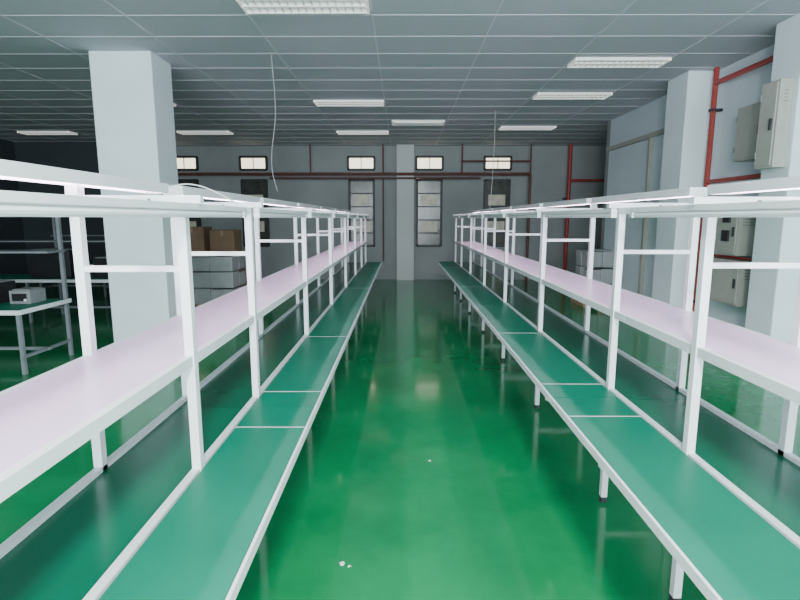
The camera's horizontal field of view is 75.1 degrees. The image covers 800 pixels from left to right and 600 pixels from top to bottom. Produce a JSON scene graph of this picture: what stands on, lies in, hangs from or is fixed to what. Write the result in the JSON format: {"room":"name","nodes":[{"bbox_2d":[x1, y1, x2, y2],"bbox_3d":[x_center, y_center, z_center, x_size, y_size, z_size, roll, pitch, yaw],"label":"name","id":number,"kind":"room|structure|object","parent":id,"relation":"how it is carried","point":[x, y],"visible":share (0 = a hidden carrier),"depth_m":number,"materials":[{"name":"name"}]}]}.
{"room":"factory floor","nodes":[
{"label":"factory floor","id":0,"kind":"room"},
{"bbox_2d":[0,139,27,284],"bbox_3d":[-9.085,-0.781,4.313,0.200,3.300,17.700,0,9,0],"label":"wall","id":1,"kind":"structure","parent":0,"point":[11,228],"depth_m":11.99,"materials":[{"name":"paint"}]},
{"bbox_2d":[14,142,105,273],"bbox_3d":[-7.605,-2.100,12.679,2.700,3.300,0.750,0,9,0],"label":"wall partition","id":2,"kind":"structure","parent":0,"point":[80,156],"depth_m":12.21,"materials":[{"name":"paint"}]},
{"bbox_2d":[89,51,177,341],"bbox_3d":[-2.969,-1.047,6.000,0.660,3.300,0.500,0,9,0],"label":"wall column","id":3,"kind":"structure","parent":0,"point":[132,95],"depth_m":5.75,"materials":[{"name":"paint"}]},
{"bbox_2d":[176,146,605,279],"bbox_3d":[-1.204,-2.171,13.126,15.500,3.300,0.200,0,9,0],"label":"wall","id":4,"kind":"structure","parent":0,"point":[549,167],"depth_m":12.93,"materials":[{"name":"grey paint"}]},
{"bbox_2d":[177,156,198,170],"bbox_3d":[-5.324,-3.368,12.821,0.700,0.360,0.060,0,9,0],"label":"window","id":5,"kind":"structure","parent":4,"relation":"in","point":[184,163],"depth_m":12.81,"materials":[{"name":"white glass"}]},
{"bbox_2d":[178,179,201,226],"bbox_3d":[-5.324,-2.168,13.010,0.660,1.670,0.060,0,9,0],"label":"window","id":6,"kind":"structure","parent":4,"relation":"in","point":[193,221],"depth_m":12.91,"materials":[{"name":"glass"}]},
{"bbox_2d":[239,156,267,170],"bbox_3d":[-3.614,-3.367,12.815,0.700,0.360,0.060,0,9,0],"label":"window","id":7,"kind":"structure","parent":4,"relation":"in","point":[246,163],"depth_m":12.81,"materials":[{"name":"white glass"}]},
{"bbox_2d":[240,179,269,246],"bbox_3d":[-3.614,-2.167,13.004,0.660,1.670,0.060,0,9,0],"label":"window","id":8,"kind":"structure","parent":4,"relation":"in","point":[251,187],"depth_m":12.93,"materials":[{"name":"black glass"}]},
{"bbox_2d":[178,144,531,280],"bbox_3d":[-1.490,-2.124,12.849,9.330,3.295,0.365,0,9,0],"label":"pipe","id":9,"kind":"object","parent":4,"relation":"attached to","point":[462,160],"visible":0.95,"depth_m":12.53,"materials":[{"name":"red metal"}]},
{"bbox_2d":[348,179,374,246],"bbox_3d":[-0.954,-2.165,12.995,0.660,1.670,0.060,0,9,0],"label":"window","id":10,"kind":"structure","parent":4,"relation":"in","point":[361,192],"depth_m":12.96,"materials":[{"name":"grey glass"}]},
{"bbox_2d":[347,156,375,170],"bbox_3d":[-0.954,-3.365,12.806,0.700,0.360,0.060,0,9,0],"label":"window","id":11,"kind":"structure","parent":4,"relation":"in","point":[354,163],"depth_m":12.80,"materials":[{"name":"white glass"}]},
{"bbox_2d":[416,179,442,246],"bbox_3d":[0.726,-2.164,12.989,0.660,1.670,0.060,0,9,0],"label":"window","id":12,"kind":"structure","parent":4,"relation":"in","point":[429,192],"depth_m":12.98,"materials":[{"name":"grey glass"}]},
{"bbox_2d":[415,156,443,170],"bbox_3d":[0.726,-3.365,12.800,0.700,0.360,0.060,0,9,0],"label":"window","id":13,"kind":"structure","parent":4,"relation":"in","point":[422,163],"depth_m":12.79,"materials":[{"name":"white glass"}]},
{"bbox_2d":[483,179,510,246],"bbox_3d":[2.406,-2.163,12.983,0.660,1.670,0.060,0,9,0],"label":"window","id":14,"kind":"structure","parent":4,"relation":"in","point":[501,188],"depth_m":12.93,"materials":[{"name":"black glass"}]},
{"bbox_2d":[483,156,511,170],"bbox_3d":[2.406,-3.364,12.794,0.700,0.360,0.060,0,9,0],"label":"window","id":15,"kind":"structure","parent":4,"relation":"in","point":[487,166],"depth_m":12.79,"materials":[{"name":"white glass"}]},
{"bbox_2d":[562,144,603,270],"bbox_3d":[4.846,-2.123,12.837,1.600,3.295,0.345,0,9,0],"label":"riser pipe","id":16,"kind":"object","parent":4,"relation":"attached to","point":[569,180],"visible":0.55,"depth_m":12.58,"materials":[{"name":"red metal"}]},
{"bbox_2d":[0,279,799,599],"bbox_3d":[-1.235,0.902,4.550,15.900,0.100,18.100,0,9,0],"label":"floor","id":17,"kind":"structure","parent":0,"point":[506,505],"depth_m":3.30,"materials":[{"name":"green paint"}]},
{"bbox_2d":[0,217,73,374],"bbox_3d":[-5.000,-0.137,5.457,2.562,1.670,0.812,0,9,0],"label":"worktable","id":18,"kind":"object","parent":17,"relation":"on","point":[18,310],"visible":0.75,"depth_m":5.54,"materials":[{"name":"grey paint"}]},
{"bbox_2d":[0,280,15,303],"bbox_3d":[-4.411,-0.089,5.590,0.340,0.232,0.320,0,9,0],"label":"instrument","id":19,"kind":"object","parent":18,"relation":"on","point":[6,286],"visible":0.79,"depth_m":5.60,"materials":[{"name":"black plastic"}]},
{"bbox_2d":[9,287,45,303],"bbox_3d":[-4.021,-0.051,5.609,0.220,0.152,0.270,0,9,0],"label":"instrument","id":20,"kind":"object","parent":18,"relation":"on","point":[25,295],"visible":1,"depth_m":5.51,"materials":[{"name":"grey plastic"}]},
{"bbox_2d":[0,217,110,322],"bbox_3d":[-5.516,-0.542,8.027,3.312,1.670,0.812,0,9,0],"label":"worktable","id":21,"kind":"object","parent":17,"relation":"on","point":[19,278],"visible":0.15,"depth_m":8.07,"materials":[{"name":"grey paint"}]},
{"bbox_2d":[29,248,74,277],"bbox_3d":[-5.272,-0.573,8.017,0.600,0.432,0.420,0,9,0],"label":"instrument","id":22,"kind":"object","parent":21,"relation":"on","point":[42,265],"visible":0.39,"depth_m":7.83,"materials":[{"name":"black plastic"}]},
{"bbox_2d":[93,256,107,277],"bbox_3d":[-4.372,-0.513,8.023,0.500,0.312,0.420,0,9,0],"label":"instrument","id":23,"kind":"object","parent":21,"relation":"on","point":[102,260],"visible":0.11,"depth_m":7.84,"materials":[{"name":"black plastic"}]},
{"bbox_2d":[39,235,108,296],"bbox_3d":[-5.857,-0.947,10.596,2.612,1.670,0.812,0,9,0],"label":"worktable","id":24,"kind":"object","parent":17,"relation":"on","point":[90,262],"visible":0.08,"depth_m":10.61,"materials":[{"name":"grey paint"}]},
{"bbox_2d":[0,159,316,599],"bbox_3d":[-0.773,0.598,0.704,0.730,1.700,3.600,0,9,0],"label":"workbench","id":25,"kind":"object","parent":17,"relation":"on","point":[183,509],"visible":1,"depth_m":1.57,"materials":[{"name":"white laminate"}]},
{"bbox_2d":[192,256,245,306],"bbox_3d":[-3.144,-0.319,8.971,0.850,0.936,0.800,0,9,0],"label":"storage boxes","id":26,"kind":"object","parent":17,"relation":"on","point":[214,277],"visible":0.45,"depth_m":8.63,"materials":[{"name":"white cardboard"}]},
{"bbox_2d":[163,186,361,410],"bbox_3d":[-0.762,0.093,3.907,0.730,1.700,2.875,0,9,0],"label":"workbench","id":27,"kind":"object","parent":17,"relation":"on","point":[292,362],"visible":0.74,"depth_m":3.13,"materials":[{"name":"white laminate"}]},
{"bbox_2d":[169,183,237,203],"bbox_3d":[-0.895,-0.484,2.375,0.290,0.091,0.010,-3,10,-20],"label":"power cable","id":28,"kind":"object","parent":27,"relation":"attached to","point":[185,183],"visible":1,"depth_m":2.37,"materials":[{"name":"white plastic"}]},
{"bbox_2d":[293,203,375,307],"bbox_3d":[-0.751,-0.356,6.752,0.730,1.700,2.875,0,9,0],"label":"workbench","id":29,"kind":"object","parent":17,"relation":"on","point":[345,290],"visible":0.62,"depth_m":6.20,"materials":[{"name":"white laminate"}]},
{"bbox_2d":[332,208,381,275],"bbox_3d":[-0.742,-0.782,9.454,0.730,1.700,2.585,0,9,0],"label":"workbench","id":30,"kind":"object","parent":17,"relation":"on","point":[367,268],"visible":0.56,"depth_m":9.30,"materials":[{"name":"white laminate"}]},
{"bbox_2d":[396,144,413,280],"bbox_3d":[0.131,-2.135,12.899,0.430,3.300,0.250,0,9,0],"label":"pilaster","id":31,"kind":"object","parent":17,"relation":"on","point":[404,152],"visible":1,"depth_m":12.78,"materials":[{"name":"paint"}]},
{"bbox_2d":[438,208,496,312],"bbox_3d":[1.175,-0.801,9.575,0.776,1.700,2.585,0,9,0],"label":"workbench","id":32,"kind":"object","parent":17,"relation":"on","point":[471,267],"visible":0.75,"depth_m":9.39,"materials":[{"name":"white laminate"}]},
{"bbox_2d":[449,203,547,360],"bbox_3d":[1.166,-0.375,6.874,0.776,1.700,2.875,0,9,0],"label":"workbench","id":33,"kind":"object","parent":17,"relation":"on","point":[484,289],"visible":0.76,"depth_m":6.36,"materials":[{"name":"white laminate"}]},
{"bbox_2d":[473,187,707,502],"bbox_3d":[1.156,0.073,4.029,0.776,1.700,2.875,0,9,0],"label":"workbench","id":34,"kind":"object","parent":17,"relation":"on","point":[561,357],"visible":0.83,"depth_m":3.20,"materials":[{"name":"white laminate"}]},
{"bbox_2d":[571,249,614,307],"bbox_3d":[3.482,-0.398,9.289,0.600,0.993,0.700,0,9,0],"label":"storage boxes","id":35,"kind":"object","parent":17,"relation":"on","point":[603,258],"visible":0.37,"depth_m":9.00,"materials":[{"name":"white cardboard"}]},
{"bbox_2d":[550,176,799,599],"bbox_3d":[1.145,0.578,0.826,0.776,1.700,3.600,0,9,0],"label":"workbench","id":36,"kind":"object","parent":17,"relation":"on","point":[722,497],"visible":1,"depth_m":1.87,"materials":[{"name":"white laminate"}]},
{"bbox_3d":[-3.216,-0.238,9.844,0.500,0.503,0.505,0,9,0],"label":"cardboard box","id":37,"kind":"object","parent":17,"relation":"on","visible":0},
{"bbox_3d":[-3.236,-0.695,9.767,0.500,0.423,0.455,0,9,0],"label":"cardboard box","id":38,"kind":"object","parent":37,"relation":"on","visible":0},
{"bbox_2d":[209,230,241,250],"bbox_3d":[-3.241,-1.104,9.687,0.450,0.403,0.425,0,9,0],"label":"cardboard box","id":39,"kind":"object","parent":38,"relation":"on","point":[220,240],"visible":0.97,"depth_m":9.48,"materials":[{"name":"cardboard"}]},
{"bbox_3d":[-3.791,-0.228,9.847,0.550,0.483,0.505,0,9,0],"label":"cardboard box","id":40,"kind":"object","parent":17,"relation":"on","visible":0},
{"bbox_3d":[-3.796,-0.690,9.765,0.500,0.453,0.485,0,9,0],"label":"cardboard box","id":41,"kind":"object","parent":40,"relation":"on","visible":0},
{"bbox_2d":[190,226,211,250],"bbox_3d":[-3.791,-1.138,9.679,0.450,0.453,0.455,0,9,0],"label":"cardboard box","id":42,"kind":"object","parent":41,"relation":"on","point":[199,236],"visible":0.56,"depth_m":9.47,"materials":[{"name":"cardboard"}]},
{"bbox_2d":[0,0,799,145],"bbox_3d":[-1.235,-2.454,4.021,15.900,0.104,18.100,0,9,0],"label":"ceiling","id":43,"kind":"structure","parent":0,"point":[459,63],"depth_m":5.85,"materials":[{"name":"tile"}]},
{"bbox_2d":[17,131,77,134],"bbox_3d":[-7.261,-3.442,10.721,1.050,0.030,0.302,0,9,0],"label":"ceiling light troffer","id":44,"kind":"object","parent":43,"relation":"in","point":[22,132],"depth_m":10.69,"materials":[{"name":"white metal"}]},
{"bbox_2d":[177,131,232,134],"bbox_3d":[-4.001,-3.437,10.690,1.050,0.030,0.302,0,9,0],"label":"ceiling light troffer","id":45,"kind":"object","parent":43,"relation":"in","point":[181,132],"depth_m":10.63,"materials":[{"name":"white metal"}]},
{"bbox_2d":[271,55,276,188],"bbox_3d":[-1.415,-1.950,5.785,0.065,1.451,0.060,-4,10,-23],"label":"cable","id":46,"kind":"object","parent":43,"relation":"hanging from","point":[271,55],"visible":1,"depth_m":5.77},
{"bbox_2d":[236,0,369,13],"bbox_3d":[-0.784,-2.426,4.278,1.050,0.030,0.302,0,9,0],"label":"ceiling light troffer","id":47,"kind":"object","parent":43,"relation":"in","point":[249,6],"depth_m":4.27,"materials":[{"name":"white metal"}]},
{"bbox_2d":[313,100,383,105],"bbox_3d":[-0.771,-3.002,7.933,1.050,0.030,0.302,0,9,0],"label":"ceiling light troffer","id":48,"kind":"object","parent":43,"relation":"in","point":[317,102],"depth_m":7.86,"materials":[{"name":"white metal"}]},
{"bbox_2d":[336,131,388,134],"bbox_3d":[-0.761,-3.435,10.679,1.050,0.030,0.302,0,9,0],"label":"ceiling light troffer","id":49,"kind":"object","parent":43,"relation":"in","point":[338,132],"depth_m":10.68,"materials":[{"name":"white metal"}]},
{"bbox_2d":[392,120,444,125],"bbox_3d":[0.335,-3.260,9.598,0.960,0.040,0.400,0,9,0],"label":"ceiling light","id":50,"kind":"object","parent":43,"relation":"in","point":[394,122],"depth_m":9.48,"materials":[{"name":"white metal"}]},
{"bbox_2d":[490,111,495,203],"bbox_3d":[1.556,-2.339,8.737,0.058,1.600,0.008,0,9,0],"label":"cable","id":51,"kind":"object","parent":43,"relation":"hanging from","point":[495,111],"visible":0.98,"depth_m":8.73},
{"bbox_2d":[499,126,555,129],"bbox_3d":[2.477,-3.349,10.134,1.050,0.030,0.302,0,9,0],"label":"ceiling light troffer","id":52,"kind":"object","parent":43,"relation":"in","point":[502,127],"depth_m":10.09,"materials":[{"name":"white metal"}]},
{"bbox_2d":[533,92,612,99],"bbox_3d":[2.467,-2.929,7.467,1.050,0.030,0.302,0,9,0],"label":"ceiling light troffer","id":53,"kind":"object","parent":43,"relation":"in","point":[540,95],"depth_m":7.45,"materials":[{"name":"white metal"}]},
{"bbox_2d":[567,57,671,67],"bbox_3d":[2.462,-2.676,5.867,1.050,0.030,0.302,0,9,0],"label":"ceiling light troffer","id":54,"kind":"object","parent":43,"relation":"in","point":[579,62],"depth_m":5.85,"materials":[{"name":"white metal"}]},
{"bbox_2d":[600,121,610,248],"bbox_3d":[5.185,-1.642,9.770,2.700,3.300,0.150,0,9,0],"label":"wall","id":55,"kind":"structure","parent":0,"point":[609,123],"depth_m":9.66,"materials":[{"name":"grey paint"}]},
{"bbox_2d":[652,71,713,309],"bbox_3d":[3.644,-1.164,6.738,0.360,3.300,0.500,0,9,0],"label":"wall column","id":56,"kind":"structure","parent":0,"point":[689,94],"depth_m":6.51,"materials":[{"name":"paint"}]},
{"bbox_2d":[603,44,774,327],"bbox_3d":[3.884,-0.513,2.613,0.150,3.300,14.350,0,9,0],"label":"wall","id":57,"kind":"structure","parent":0,"point":[627,165],"depth_m":7.79,"materials":[{"name":"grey paint"}]},
{"bbox_2d":[606,128,664,294],"bbox_3d":[3.788,-1.320,8.338,0.078,2.510,2.690,0,9,0],"label":"pipe","id":58,"kind":"object","parent":57,"relation":"attached to","point":[650,136],"visible":0.64,"depth_m":8.05,"materials":[{"name":"grey metal"}]},
{"bbox_2d":[709,256,751,306],"bbox_3d":[3.679,-0.223,5.847,0.278,0.480,0.754,0,9,0],"label":"electrical box","id":59,"kind":"object","parent":57,"relation":"attached to","point":[730,286],"visible":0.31,"depth_m":5.60,"materials":[{"name":"metal"}]},
{"bbox_2d":[692,56,772,311],"bbox_3d":[3.743,-0.999,5.711,0.150,3.295,1.380,0,9,0],"label":"pipe","id":60,"kind":"object","parent":57,"relation":"attached to","point":[716,81],"visible":0.47,"depth_m":6.13,"materials":[{"name":"red metal"}]},
{"bbox_2d":[714,217,755,255],"bbox_3d":[3.679,-0.766,5.787,0.278,0.510,0.604,0,9,0],"label":"electrical box","id":61,"kind":"object","parent":57,"relation":"attached to","point":[734,236],"visible":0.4,"depth_m":5.53,"materials":[{"name":"metal"}]},
{"bbox_2d":[733,102,760,161],"bbox_3d":[3.693,-1.730,5.356,0.248,0.550,0.454,0,9,0],"label":"upper cabinet","id":62,"kind":"object","parent":57,"relation":"attached to","point":[747,119],"visible":0.5,"depth_m":5.38,"materials":[{"name":"metal"}]},
{"bbox_2d":[745,13,799,342],"bbox_3d":[3.627,-0.862,4.822,0.380,3.300,0.380,0,9,0],"label":"wall column","id":63,"kind":"structure","parent":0,"point":[772,293],"depth_m":4.75,"materials":[{"name":"paint"}]},
{"bbox_2d":[754,78,794,168],"bbox_3d":[3.361,-1.576,4.698,0.148,0.750,0.244,0,9,0],"label":"upper cabinet","id":64,"kind":"object","parent":63,"relation":"attached to","point":[776,98],"visible":1,"depth_m":4.62,"materials":[{"name":"metal"}]}
]}

